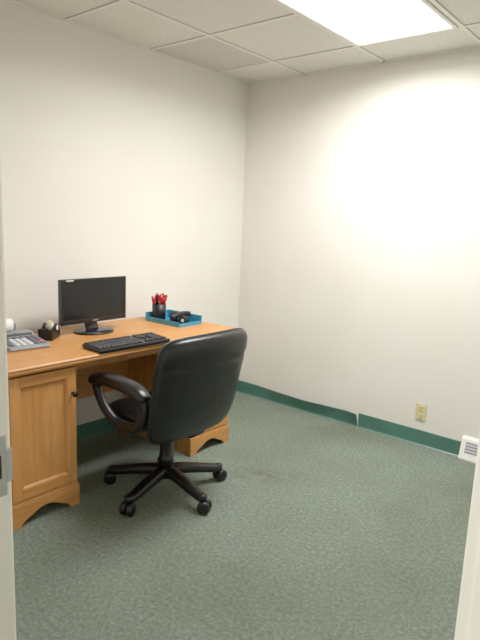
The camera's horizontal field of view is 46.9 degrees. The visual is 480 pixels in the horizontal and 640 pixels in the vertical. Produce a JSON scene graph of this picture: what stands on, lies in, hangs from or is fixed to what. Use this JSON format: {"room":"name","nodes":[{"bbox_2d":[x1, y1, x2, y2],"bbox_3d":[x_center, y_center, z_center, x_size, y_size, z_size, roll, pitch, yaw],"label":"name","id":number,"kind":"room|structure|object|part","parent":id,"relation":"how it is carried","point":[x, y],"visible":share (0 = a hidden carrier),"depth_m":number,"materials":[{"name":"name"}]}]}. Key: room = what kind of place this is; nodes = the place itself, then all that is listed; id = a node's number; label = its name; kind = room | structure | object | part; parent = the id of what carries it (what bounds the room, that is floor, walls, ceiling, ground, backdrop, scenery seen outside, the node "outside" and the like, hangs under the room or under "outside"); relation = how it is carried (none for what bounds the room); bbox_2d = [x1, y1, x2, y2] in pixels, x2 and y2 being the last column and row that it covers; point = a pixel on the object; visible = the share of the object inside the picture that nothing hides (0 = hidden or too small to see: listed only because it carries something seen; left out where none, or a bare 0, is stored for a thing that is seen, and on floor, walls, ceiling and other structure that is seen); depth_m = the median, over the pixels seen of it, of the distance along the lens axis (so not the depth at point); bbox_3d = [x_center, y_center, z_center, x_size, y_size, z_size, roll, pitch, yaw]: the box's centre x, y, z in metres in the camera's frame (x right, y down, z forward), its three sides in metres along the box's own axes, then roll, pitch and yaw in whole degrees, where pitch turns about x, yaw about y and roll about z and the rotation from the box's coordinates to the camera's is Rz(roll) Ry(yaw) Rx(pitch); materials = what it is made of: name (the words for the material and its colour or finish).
{"room":"office","nodes":[
{"label":"office","id":0,"kind":"room"},
{"bbox_2d":[0,0,247,424],"bbox_3d":[-1.469,-0.384,2.775,0.120,2.460,4.720,11,13,39],"label":"wall","id":1,"kind":"structure","parent":0,"point":[119,158],"depth_m":3.41,"materials":[{"name":"paint"}]},
{"bbox_2d":[77,417,117,440],"bbox_3d":[-0.987,0.706,3.509,0.012,0.100,2.980,11,13,39],"label":"baseboard","id":2,"kind":"structure","parent":1,"relation":"attached to","point":[100,426],"depth_m":3.57,"materials":[{"name":"teal plastic"}]},
{"bbox_2d":[13,391,475,639],"bbox_3d":[-0.296,1.105,1.996,3.320,0.100,4.720,11,13,39],"label":"floor","id":3,"kind":"structure","parent":0,"point":[317,527],"depth_m":2.45,"materials":[{"name":"green carpet"}]},
{"bbox_2d":[7,316,232,530],"bbox_3d":[-0.768,0.453,3.138,0.670,0.745,1.521,11,13,39],"label":"office desk","id":4,"kind":"object","parent":3,"relation":"on","point":[45,385],"visible":0.55,"depth_m":2.60,"materials":[{"name":"brown wood"}]},
{"bbox_2d":[6,318,49,351],"bbox_3d":[-1.115,0.067,2.778,0.200,0.112,0.302,-7,14,-44],"label":"calculator","id":5,"kind":"object","parent":4,"relation":"on","point":[25,339],"visible":0.88,"depth_m":2.75,"materials":[{"name":"grey plastic"}]},
{"bbox_3d":[-0.894,0.518,2.531,0.016,0.610,0.344,11,13,39],"label":"pedestal mould","id":6,"kind":"part","parent":4,"relation":"part of","materials":[{"name":"brown wood"}]},
{"bbox_3d":[-0.891,0.516,2.528,0.011,0.473,0.232,11,13,39],"label":"pedestal panel","id":7,"kind":"part","parent":4,"relation":"part of","materials":[{"name":"brown wood"}]},
{"bbox_2d":[38,320,59,340],"bbox_3d":[-1.013,0.052,2.941,0.077,0.092,0.140,2,10,-1],"label":"tape dispenser","id":8,"kind":"object","parent":4,"relation":"on","point":[49,331],"visible":0.99,"depth_m":2.92,"materials":[{"name":"black plastic"}]},
{"bbox_3d":[-0.776,0.346,2.594,0.032,0.030,0.030,11,13,39],"label":"pedestal knob","id":9,"kind":"part","parent":4,"relation":"part of","materials":[{"name":"black plastic"}]},
{"bbox_2d":[58,276,125,334],"bbox_3d":[-0.829,-0.086,3.139,0.200,0.309,0.432,11,13,39],"label":"computer monitor","id":10,"kind":"object","parent":4,"relation":"on","point":[88,301],"visible":1,"depth_m":3.11,"materials":[{"name":"plastic"}]},
{"bbox_3d":[-0.988,0.276,3.311,0.016,0.414,0.781,11,13,39],"label":"modesty panel","id":11,"kind":"part","parent":4,"relation":"part of","materials":[{"name":"brown wood"}]},
{"bbox_3d":[-0.566,0.174,2.940,0.018,0.049,0.781,11,13,39],"label":"knee rail","id":12,"kind":"part","parent":4,"relation":"part of","materials":[{"name":"brown wood"}]},
{"bbox_2d":[82,332,169,353],"bbox_3d":[-0.582,0.115,2.873,0.156,0.033,0.450,11,13,40],"label":"keyboard","id":13,"kind":"object","parent":4,"relation":"on","point":[150,338],"visible":1,"depth_m":2.83,"materials":[{"name":"black plastic"}]},
{"bbox_2d":[145,309,201,327],"bbox_3d":[-0.427,-0.013,3.556,0.314,0.054,0.204,11,13,39],"label":"desk tray","id":14,"kind":"object","parent":4,"relation":"on","point":[194,319],"visible":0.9,"depth_m":3.53,"materials":[{"name":"teal plastic"}]},
{"bbox_2d":[151,293,167,319],"bbox_3d":[-0.521,-0.087,3.579,0.104,0.174,0.094,11,13,39],"label":"pen holder","id":15,"kind":"object","parent":14,"relation":"on","point":[159,301],"visible":0.94,"depth_m":3.55,"materials":[{"name":"black plastic"}]},
{"bbox_2d":[170,311,190,322],"bbox_3d":[-0.381,-0.019,3.528,0.036,0.070,0.155,11,13,39],"label":"stapler","id":16,"kind":"object","parent":14,"relation":"in","point":[187,314],"visible":0.8,"depth_m":3.50,"materials":[{"name":"black plastic"}]},
{"bbox_2d":[179,316,189,323],"bbox_3d":[-0.349,0.002,3.473,0.063,0.052,0.035,6,11,19],"label":"tape dispenser","id":17,"kind":"object","parent":14,"relation":"in","point":[183,319],"visible":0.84,"depth_m":3.46,"materials":[{"name":"black plastic"}]},
{"bbox_3d":[-0.178,0.398,3.380,0.016,0.610,0.344,11,13,39],"label":"pedestal mould","id":18,"kind":"part","parent":4,"relation":"part of","materials":[{"name":"brown wood"}]},
{"bbox_2d":[88,328,247,516],"bbox_3d":[-0.348,0.453,2.806,0.694,0.896,0.700,11,13,39],"label":"office chair","id":19,"kind":"object","parent":3,"relation":"on","point":[195,380],"visible":1,"depth_m":2.57,"materials":[{"name":"black leather"}]},
{"bbox_3d":[-0.387,0.456,2.843,0.500,0.118,0.500,11,13,39],"label":"seat","id":20,"kind":"part","parent":19,"relation":"part of","materials":[{"name":"black leather"}]},
{"bbox_3d":[-0.181,0.308,2.617,0.214,0.522,0.574,11,13,39],"label":"backrest","id":21,"kind":"part","parent":19,"relation":"part of","materials":[{"name":"black leather"}]},
{"bbox_2d":[12,0,479,81],"bbox_3d":[-0.191,-1.394,1.553,3.320,0.100,4.720,11,13,39],"label":"ceiling","id":22,"kind":"structure","parent":0,"point":[294,36],"depth_m":3.06,"materials":[{"name":"tile"}]},
{"bbox_2d":[155,37,268,71],"bbox_3d":[-0.173,-1.697,3.554,0.475,0.005,0.580,11,13,39],"label":"tile","id":23,"kind":"object","parent":22,"relation":"attached to","point":[210,53],"depth_m":3.53,"materials":[{"name":"white tile"}]},
{"bbox_2d":[4,0,479,83],"bbox_3d":[0.288,-1.424,2.132,3.080,0.007,2.980,11,13,39],"label":"grid","id":24,"kind":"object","parent":22,"relation":"attached to","point":[434,2],"depth_m":3.18,"materials":[{"name":"metal"}]},
{"bbox_2d":[64,0,479,72],"bbox_3d":[0.288,-1.425,2.132,3.080,0.002,2.980,11,13,39],"label":"grid reveal","id":25,"kind":"object","parent":22,"relation":"attached to","point":[116,0],"visible":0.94,"depth_m":3.01,"materials":[{"name":"white metal"}]},
{"bbox_2d":[274,0,457,46],"bbox_3d":[0.526,-1.492,2.593,0.580,0.016,1.190,11,13,39],"label":"ceiling light","id":26,"kind":"object","parent":22,"relation":"attached to","point":[360,23],"depth_m":2.78,"materials":[{"name":"white plastic"}]},
{"bbox_2d":[238,47,479,440],"bbox_3d":[1.277,-0.394,3.483,3.200,2.460,0.120,11,13,39],"label":"wall","id":27,"kind":"structure","parent":0,"point":[359,292],"depth_m":3.73,"materials":[{"name":"paint"}]},
{"bbox_2d":[236,380,460,455],"bbox_3d":[1.136,0.767,3.663,3.068,0.100,0.039,11,13,39],"label":"baseboard","id":28,"kind":"structure","parent":27,"relation":"attached to","point":[405,433],"depth_m":3.90,"materials":[{"name":"teal plastic"}]},
{"bbox_2d":[415,402,426,421],"bbox_3d":[1.181,0.602,3.621,0.072,0.116,0.010,11,13,39],"label":"wall outlet","id":29,"kind":"object","parent":27,"relation":"attached to","point":[420,412],"visible":1,"depth_m":3.62,"materials":[{"name":"beige plastic"}]},
{"bbox_2d":[458,435,478,463],"bbox_3d":[1.529,0.822,3.327,0.400,0.143,0.058,11,13,39],"label":"air vent","id":30,"kind":"object","parent":27,"relation":"in","point":[469,445],"visible":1,"depth_m":3.41,"materials":[{"name":"white plastic"}]},
{"bbox_3d":[-0.756,-0.059,1.167,3.080,2.440,0.120,11,13,39],"label":"wall","id":31,"kind":"structure","parent":0,"visible":0},
{"bbox_2d":[0,435,12,496],"bbox_3d":[-0.436,0.267,0.998,0.006,0.115,0.053,11,13,39],"label":"strike plate","id":32,"kind":"object","parent":31,"relation":"attached to","point":[6,469],"visible":1,"depth_m":1.01,"materials":[{"name":"metal"}]},
{"bbox_2d":[0,155,479,639],"bbox_3d":[-0.140,0.213,0.686,0.982,2.125,0.144,11,13,39],"label":"door frame","id":33,"kind":"structure","parent":31,"relation":"attached to","point":[7,617],"depth_m":0.96,"materials":[{"name":"paint"}]}
]}

